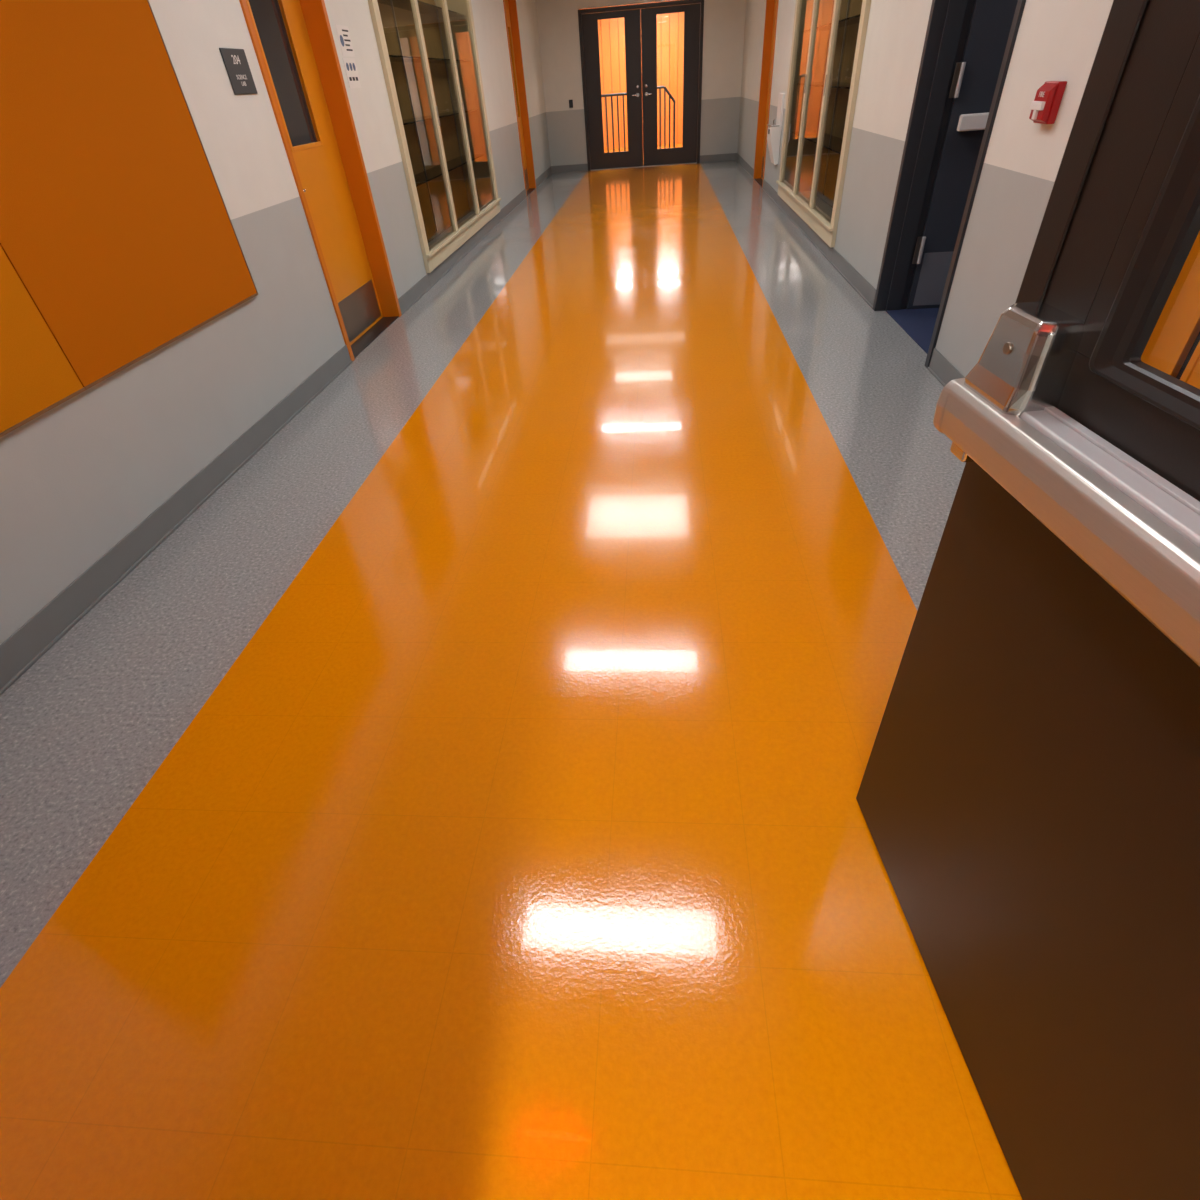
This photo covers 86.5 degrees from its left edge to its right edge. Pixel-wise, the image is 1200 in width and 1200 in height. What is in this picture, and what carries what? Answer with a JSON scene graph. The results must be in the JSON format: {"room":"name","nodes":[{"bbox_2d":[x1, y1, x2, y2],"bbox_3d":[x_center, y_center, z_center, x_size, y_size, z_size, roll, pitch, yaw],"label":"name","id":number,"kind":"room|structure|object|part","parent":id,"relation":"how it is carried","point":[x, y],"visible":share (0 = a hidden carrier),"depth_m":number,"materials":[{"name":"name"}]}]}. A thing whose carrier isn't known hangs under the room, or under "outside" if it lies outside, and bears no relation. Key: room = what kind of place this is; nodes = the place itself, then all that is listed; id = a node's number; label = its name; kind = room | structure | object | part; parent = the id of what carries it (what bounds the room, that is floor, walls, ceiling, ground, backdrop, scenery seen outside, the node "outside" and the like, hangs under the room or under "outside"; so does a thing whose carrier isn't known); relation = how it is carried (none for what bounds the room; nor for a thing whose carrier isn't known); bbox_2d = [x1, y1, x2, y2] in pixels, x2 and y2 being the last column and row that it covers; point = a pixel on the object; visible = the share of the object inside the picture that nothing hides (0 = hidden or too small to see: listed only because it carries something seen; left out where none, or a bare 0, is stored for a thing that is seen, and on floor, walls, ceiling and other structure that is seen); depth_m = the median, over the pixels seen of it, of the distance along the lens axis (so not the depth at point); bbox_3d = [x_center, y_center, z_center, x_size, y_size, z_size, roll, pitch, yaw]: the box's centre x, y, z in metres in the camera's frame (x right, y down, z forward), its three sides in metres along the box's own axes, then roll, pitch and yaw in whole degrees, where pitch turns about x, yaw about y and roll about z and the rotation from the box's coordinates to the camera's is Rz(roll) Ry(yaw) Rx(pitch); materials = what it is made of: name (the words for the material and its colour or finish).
{"room":"school corridor","nodes":[
{"label":"school corridor","id":0,"kind":"room"},
{"bbox_2d":[0,0,550,644],"bbox_3d":[-1.684,-4.759,6.036,0.200,2.750,15.300,0,39,5],"label":"wall","id":1,"kind":"structure","parent":0,"point":[78,477],"depth_m":3.13,"materials":[{"name":"grey paint"}]},
{"bbox_2d":[0,246,85,436],"bbox_3d":[-1.986,-0.876,1.412,0.021,1.350,1.313,0,39,5],"label":"tackboard","id":2,"kind":"object","parent":1,"relation":"attached to","point":[36,377],"visible":1,"depth_m":2.12,"materials":[{"name":"fabric"}]},
{"bbox_3d":[-1.986,-0.876,1.412,0.021,1.350,1.313,0,39,5],"label":"edge trim","id":3,"kind":"part","parent":2,"relation":"part of","materials":[{"name":"metal"}]},
{"bbox_2d":[0,0,258,389],"bbox_3d":[-1.895,-1.711,2.425,0.021,1.350,1.315,0,39,5],"label":"tackboard","id":4,"kind":"object","parent":1,"relation":"attached to","point":[116,225],"visible":1,"depth_m":2.43,"materials":[{"name":"fabric"}]},
{"bbox_3d":[-1.895,-1.711,2.425,0.021,1.350,1.315,0,39,5],"label":"edge trim","id":5,"kind":"part","parent":4,"relation":"part of","materials":[{"name":"metal"}]},
{"bbox_2d":[219,48,257,94],"bbox_3d":[-1.831,-2.680,3.238,0.009,0.180,0.235,0,39,5],"label":"room sign","id":6,"kind":"object","parent":1,"relation":"attached to","point":[235,61],"visible":1,"depth_m":3.23,"materials":[{"name":"grey plastic"}]},
{"bbox_2d":[0,167,551,694],"bbox_3d":[-1.492,-3.742,6.856,0.016,0.118,15.300,0,39,5],"label":"baseboard","id":7,"kind":"structure","parent":1,"relation":"attached to","point":[33,639],"depth_m":2.75,"materials":[{"name":"rubber"}]},
{"bbox_2d":[239,0,401,360],"bbox_3d":[-1.849,-2.881,4.110,0.212,2.300,1.110,0,39,5],"label":"door frame","id":8,"kind":"structure","parent":1,"relation":"in","point":[315,14],"depth_m":4.35,"materials":[{"name":"orange paint"}]},
{"bbox_2d":[246,0,382,344],"bbox_3d":[-1.876,-2.863,4.128,0.109,2.238,1.004,0,39,5],"label":"door","id":9,"kind":"structure","parent":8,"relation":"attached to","point":[280,28],"depth_m":4.22,"materials":[{"name":"orange paint"}]},
{"bbox_3d":[-1.931,-3.228,3.855,0.001,0.790,0.440,0,39,5],"label":"glass pane","id":10,"kind":"part","parent":9,"relation":"part of","materials":[{"name":"glass"}]},
{"bbox_3d":[-1.817,-2.119,4.735,0.003,0.270,0.924,0,39,5],"label":"kick plate","id":11,"kind":"part","parent":9,"relation":"part of","materials":[{"name":"metal"}]},
{"bbox_2d":[335,24,360,87],"bbox_3d":[-1.730,-3.740,4.398,0.004,0.330,0.240,0,39,5],"label":"notice","id":12,"kind":"object","parent":1,"relation":"attached to","point":[343,33],"visible":1,"depth_m":4.39,"materials":[{"name":"white paper"}]},
{"bbox_2d":[368,0,500,272],"bbox_3d":[-1.704,-4.965,6.452,0.445,2.295,3.440,0,39,5],"label":"display case","id":13,"kind":"object","parent":1,"relation":"attached to","point":[428,50],"visible":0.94,"depth_m":6.93,"materials":[{"name":"beige wood"}]},
{"bbox_2d":[377,0,463,17],"bbox_3d":[-1.802,-5.570,5.962,0.290,0.012,3.340,0,39,5],"label":"shelf","id":14,"kind":"object","parent":13,"relation":"attached to","point":[426,10],"depth_m":6.27,"materials":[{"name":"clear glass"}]},
{"bbox_3d":[-1.915,-4.960,6.475,0.020,2.245,3.360,0,39,5],"label":"panel","id":15,"kind":"part","parent":13,"relation":"part of","materials":[{"name":"clear glass"}]},
{"bbox_2d":[389,55,468,63],"bbox_3d":[-1.776,-5.261,6.214,0.290,0.012,3.340,0,39,5],"label":"shelf","id":16,"kind":"object","parent":13,"relation":"attached to","point":[394,59],"depth_m":6.36,"materials":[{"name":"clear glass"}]},
{"bbox_2d":[402,109,475,124],"bbox_3d":[-1.747,-4.913,6.498,0.290,0.012,3.340,0,39,5],"label":"shelf","id":17,"kind":"object","parent":13,"relation":"attached to","point":[443,113],"depth_m":6.76,"materials":[{"name":"clear glass"}]},
{"bbox_2d":[414,154,482,186],"bbox_3d":[-1.718,-4.565,6.783,0.290,0.012,3.340,0,39,5],"label":"shelf","id":18,"kind":"object","parent":13,"relation":"attached to","point":[422,175],"depth_m":6.91,"materials":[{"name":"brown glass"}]},
{"bbox_3d":[-1.433,-4.185,7.070,0.030,0.025,3.440,0,39,5],"label":"sill","id":19,"kind":"part","parent":13,"relation":"part of","materials":[{"name":"beige wood"}]},
{"bbox_2d":[503,0,535,195],"bbox_3d":[-1.330,-7.800,9.920,0.212,2.500,1.050,0,39,5],"label":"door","id":20,"kind":"structure","parent":1,"relation":"in","point":[512,3],"depth_m":10.12,"materials":[{"name":"orange paint"}]},
{"bbox_2d":[504,0,528,189],"bbox_3d":[-1.330,-7.782,9.935,0.109,2.438,0.944,0,39,5],"label":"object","id":21,"kind":"structure","parent":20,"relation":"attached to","point":[506,1],"depth_m":10.14,"materials":[{"name":"orange paint"}]},
{"bbox_3d":[-1.265,-6.962,10.606,0.003,0.270,0.864,0,39,5],"label":"kick plate","id":22,"kind":"part","parent":21,"relation":"part of","materials":[{"name":"metal"}]},
{"bbox_2d":[0,143,1021,1199],"bbox_3d":[0.397,-4.209,7.407,4.450,0.100,23.600,0,39,5],"label":"floor","id":23,"kind":"structure","parent":0,"point":[458,801],"depth_m":1.69,"materials":[{"name":"plastic"}]},
{"bbox_2d":[351,316,398,357],"bbox_3d":[-1.781,-1.994,4.835,0.200,0.006,1.010,0,39,5],"label":"threshold","id":24,"kind":"object","parent":23,"relation":"on","point":[367,338],"visible":0.57,"depth_m":4.85,"materials":[{"name":"black metal"}]},
{"bbox_2d":[527,188,534,195],"bbox_3d":[-1.256,-6.837,10.708,0.200,0.006,0.950,0,39,5],"label":"threshold","id":25,"kind":"object","parent":23,"relation":"on","point":[530,190],"visible":0.43,"depth_m":10.85,"materials":[{"name":"black metal"}]},
{"bbox_2d":[601,93,626,151],"bbox_3d":[0.275,-10.143,13.698,1.018,1.144,0.048,0,39,5],"label":"stair railing","id":26,"kind":"object","parent":23,"relation":"on","point":[613,94],"visible":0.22,"depth_m":13.58,"materials":[{"name":"black metal"}]},
{"bbox_3d":[0.241,-10.566,13.352,1.000,0.048,0.048,0,39,5],"label":"rail","id":27,"kind":"part","parent":26,"relation":"part of","materials":[{"name":"black metal"}]},
{"bbox_2d":[595,162,696,169],"bbox_3d":[0.863,-8.629,12.685,2.090,0.008,0.200,0,39,5],"label":"threshold","id":28,"kind":"object","parent":23,"relation":"on","point":[695,162],"visible":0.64,"depth_m":12.61,"materials":[{"name":"metal"}]},
{"bbox_2d":[657,86,675,148],"bbox_3d":[1.383,-10.173,13.574,0.448,1.204,0.048,0,39,5],"label":"stair railing","id":29,"kind":"object","parent":23,"relation":"on","point":[658,87],"visible":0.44,"depth_m":13.50,"materials":[{"name":"black metal"}]},
{"bbox_2d":[755,178,762,186],"bbox_3d":[2.532,-6.403,9.792,0.200,0.006,1.050,0,39,5],"label":"threshold","id":30,"kind":"object","parent":23,"relation":"on","point":[759,180],"visible":0.43,"depth_m":9.93,"materials":[{"name":"black metal"}]},
{"bbox_2d":[886,308,938,353],"bbox_3d":[2.158,-1.704,4.079,0.350,0.006,1.090,0,39,5],"label":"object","id":31,"kind":"structure","parent":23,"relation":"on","point":[919,324],"depth_m":4.26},
{"bbox_2d":[856,0,1199,1199],"bbox_3d":[0.598,-0.051,0.532,0.045,2.110,0.905,-5,39,0],"label":"leaf","id":32,"kind":"object","parent":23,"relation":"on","point":[1028,797],"visible":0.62,"depth_m":0.82,"materials":[{"name":"black wood"}]},
{"bbox_2d":[933,95,1199,432],"bbox_3d":[0.536,-0.399,0.311,0.126,1.016,0.805,-5,39,0],"label":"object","id":33,"kind":"structure","parent":32,"relation":"attached to","point":[1045,340],"depth_m":0.67,"materials":[{"name":"black metal"}]},
{"bbox_2d":[1003,342,1011,353],"bbox_3d":[0.504,-0.311,0.789,0.004,0.014,0.014,-4,39,0],"label":"screw","id":34,"kind":"object","parent":33,"relation":"attached to","point":[1007,347],"visible":1,"depth_m":0.79,"materials":[{"name":"metal"}]},
{"bbox_3d":[0.547,-0.422,0.228,0.019,0.877,0.579,-5,39,0],"label":"glazing frame","id":35,"kind":"part","parent":33,"relation":"part of","materials":[{"name":"black metal"}]},
{"bbox_2d":[1015,0,1147,303],"bbox_3d":[0.519,-0.728,0.531,0.004,1.048,0.049,-5,39,0],"label":"edge astragal","id":36,"kind":"object","parent":32,"relation":"attached to","point":[1125,16],"visible":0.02,"depth_m":0.71,"materials":[{"name":"brown metal"}]},
{"bbox_2d":[1019,406,1199,548],"bbox_3d":[0.560,0.015,0.532,0.043,0.074,0.725,-5,39,0],"label":"housing","id":37,"kind":"object","parent":32,"relation":"attached to","point":[1186,522],"depth_m":0.66,"materials":[{"name":"metal"}]},
{"bbox_2d":[941,380,1199,666],"bbox_3d":[0.529,-0.026,0.618,0.047,0.097,0.773,-5,39,0],"label":"push bar","id":38,"kind":"object","parent":37,"relation":"attached to","point":[1156,569],"depth_m":0.66,"materials":[{"name":"metal"}]},
{"bbox_3d":[0.523,-0.217,0.906,0.030,0.028,0.040,-5,39,0],"label":"bar bracket","id":39,"kind":"part","parent":38,"relation":"part of","materials":[{"name":"silver metal"}]},
{"bbox_3d":[0.569,-0.013,0.509,0.013,0.004,0.715,-5,39,0],"label":"rail lip","id":40,"kind":"part","parent":37,"relation":"part of","materials":[{"name":"silver metal"}]},
{"bbox_2d":[569,100,572,107],"bbox_3d":[-0.547,-9.373,12.050,0.070,0.120,0.028,0,39,5],"label":"card reader","id":41,"kind":"object","parent":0,"point":[570,101],"depth_m":12.04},
{"bbox_2d":[591,3,678,147],"bbox_3d":[1.111,-12.745,15.525,4.050,2.750,0.170,0,39,5],"label":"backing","id":42,"kind":"object","parent":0,"point":[643,3],"visible":0.02,"depth_m":15.44,"materials":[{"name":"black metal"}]},
{"bbox_2d":[579,0,683,148],"bbox_3d":[1.079,-12.681,15.451,3.992,2.750,0.030,0,39,5],"label":"planks","id":43,"kind":"object","parent":42,"relation":"attached to","point":[617,84],"visible":0.18,"depth_m":15.37,"materials":[{"name":"orange wood"}]},
{"bbox_2d":[535,0,745,165],"bbox_3d":[0.768,-9.689,11.820,4.055,2.750,0.200,0,39,5],"label":"wall","id":44,"kind":"structure","parent":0,"point":[557,20],"depth_m":11.72,"materials":[{"name":"white paint"}]},
{"bbox_2d":[737,0,1113,376],"bbox_3d":[2.154,-4.782,5.673,0.200,2.750,15.300,0,39,5],"label":"wall","id":45,"kind":"structure","parent":0,"point":[1057,40],"depth_m":3.17,"materials":[{"name":"white paint"}]},
{"bbox_2d":[753,0,778,187],"bbox_3d":[2.449,-7.328,9.037,0.212,2.400,1.150,0,39,5],"label":"door","id":46,"kind":"structure","parent":45,"relation":"in","point":[769,14],"depth_m":9.37,"materials":[{"name":"orange paint"}]},
{"bbox_2d":[761,0,776,179],"bbox_3d":[2.452,-7.310,9.051,0.109,2.338,1.044,0,39,5],"label":"door frame","id":47,"kind":"object","parent":46,"relation":"attached to","point":[775,6],"visible":0.1,"depth_m":9.35,"materials":[{"name":"orange paint"}]},
{"bbox_3d":[2.520,-6.528,9.690,0.003,0.270,0.964,0,39,5],"label":"kick plate","id":48,"kind":"part","parent":47,"relation":"part of","materials":[{"name":"metal"}]},
{"bbox_2d":[767,93,784,164],"bbox_3d":[2.202,-5.949,8.071,0.140,0.720,0.320,0,39,5],"label":"fountain","id":49,"kind":"object","parent":45,"relation":"attached to","point":[774,130],"visible":1,"depth_m":8.01,"materials":[{"name":"white ceramic"}]},
{"bbox_2d":[776,0,870,246],"bbox_3d":[2.249,-4.995,6.087,0.445,2.295,3.220,0,39,5],"label":"display case","id":50,"kind":"object","parent":45,"relation":"attached to","point":[829,36],"visible":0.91,"depth_m":6.86,"materials":[{"name":"beige wood"}]},
{"bbox_3d":[2.107,-4.213,6.744,0.030,0.025,3.220,0,39,5],"label":"sill","id":51,"kind":"part","parent":50,"relation":"part of","materials":[{"name":"beige wood"}]},
{"bbox_2d":[793,130,842,154],"bbox_3d":[2.329,-4.596,6.408,0.290,0.012,3.120,0,39,5],"label":"shelf","id":52,"kind":"object","parent":50,"relation":"attached to","point":[832,140],"depth_m":6.71,"materials":[{"name":"brown glass"}]},
{"bbox_2d":[797,81,850,88],"bbox_3d":[2.301,-4.944,6.124,0.290,0.012,3.120,0,39,5],"label":"shelf","id":53,"kind":"object","parent":50,"relation":"attached to","point":[800,84],"depth_m":6.57,"materials":[{"name":"clear glass"}]},
{"bbox_2d":[803,14,860,32],"bbox_3d":[2.272,-5.292,5.840,0.290,0.012,3.120,0,39,5],"label":"shelf","id":54,"kind":"object","parent":50,"relation":"attached to","point":[852,22],"depth_m":6.28,"materials":[{"name":"clear glass"}]},
{"bbox_3d":[2.461,-4.993,6.070,0.020,2.245,3.140,0,39,5],"label":"panel","id":55,"kind":"part","parent":50,"relation":"part of","materials":[{"name":"clear glass"}]},
{"bbox_2d":[736,153,964,386],"bbox_3d":[2.131,-3.764,6.514,0.016,0.118,15.300,0,39,5],"label":"baseboard","id":56,"kind":"structure","parent":45,"relation":"attached to","point":[940,367],"depth_m":5.24,"materials":[{"name":"rubber"}]},
{"bbox_2d":[873,0,1025,367],"bbox_3d":[1.942,-2.590,3.368,0.215,2.300,1.200,0,39,5],"label":"door","id":57,"kind":"structure","parent":45,"relation":"in","point":[938,11],"depth_m":3.73,"materials":[{"name":"metal"}]},
{"bbox_2d":[885,0,967,310],"bbox_3d":[1.958,-2.571,3.383,0.095,2.250,1.100,0,39,5],"label":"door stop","id":58,"kind":"object","parent":57,"relation":"attached to","point":[956,9],"visible":0.5,"depth_m":3.90,"materials":[{"name":"metal"}]},
{"bbox_2d":[906,0,1017,308],"bbox_3d":[2.594,-2.905,3.728,1.090,2.232,0.123,0,39,5],"label":"door leaf","id":59,"kind":"object","parent":57,"relation":"attached to","point":[975,78],"visible":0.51,"depth_m":3.88,"materials":[{"name":"blue metal"}]},
{"bbox_3d":[2.664,-2.193,4.321,0.970,0.330,0.004,0,39,5],"label":"kick plate","id":60,"kind":"part","parent":59,"relation":"part of","materials":[{"name":"metal"}]},
{"bbox_2d":[1029,81,1066,123],"bbox_3d":[1.738,-1.942,2.492,0.064,0.130,0.120,0,39,5],"label":"alarm pull station","id":61,"kind":"object","parent":45,"relation":"attached to","point":[1044,108],"visible":1,"depth_m":2.46,"materials":[{"name":"red plastic"}]},
{"bbox_3d":[1.716,-1.914,2.517,0.012,0.030,0.024,0,39,5],"label":"pull handle stem","id":62,"kind":"part","parent":61,"relation":"part of","materials":[{"name":"white plastic"}]},
{"bbox_3d":[1.767,-0.959,1.390,0.212,2.300,1.100,0,39,5],"label":"door","id":63,"kind":"structure","parent":45,"relation":"in","visible":0},
{"bbox_2d":[1141,231,1199,388],"bbox_3d":[1.730,-0.941,1.408,0.109,2.238,0.994,0,39,5],"label":"window","id":64,"kind":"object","parent":63,"relation":"attached to","point":[1172,348],"visible":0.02,"depth_m":1.96,"materials":[{"name":"glass"}]},
{"bbox_3d":[1.776,-1.122,1.628,0.001,1.750,0.060,0,39,5],"label":"glass pane","id":65,"kind":"part","parent":64,"relation":"part of","materials":[{"name":"clear glass"}]},
{"bbox_3d":[0.952,-11.275,13.743,4.450,2.750,4.800,0,39,5],"label":"wall","id":66,"kind":"structure","parent":0,"visible":0},
{"bbox_2d":[578,0,703,170],"bbox_3d":[0.787,-9.532,11.935,2.200,2.360,0.220,0,39,5],"label":"door frame","id":67,"kind":"structure","parent":66,"relation":"in","point":[679,2],"depth_m":11.42,"materials":[{"name":"black paint"}]},
{"bbox_2d":[582,9,642,169],"bbox_3d":[0.264,-9.467,11.950,1.040,2.292,0.110,0,39,5],"label":"door leaf","id":68,"kind":"structure","parent":67,"relation":"attached to","point":[633,157],"depth_m":11.91,"materials":[{"name":"black paint"}]},
{"bbox_2d":[641,3,700,165],"bbox_3d":[1.304,-9.473,11.852,1.040,2.292,0.110,0,39,5],"label":"door leaf","id":69,"kind":"structure","parent":67,"relation":"attached to","point":[687,153],"depth_m":11.82,"materials":[{"name":"black paint"}]},
{"bbox_2d":[551,153,736,172],"bbox_3d":[0.845,-8.606,12.571,3.655,0.118,0.008,0,39,5],"label":"baseboard","id":70,"kind":"structure","parent":66,"relation":"attached to","point":[731,156],"depth_m":12.48,"materials":[{"name":"rubber"}]}
]}

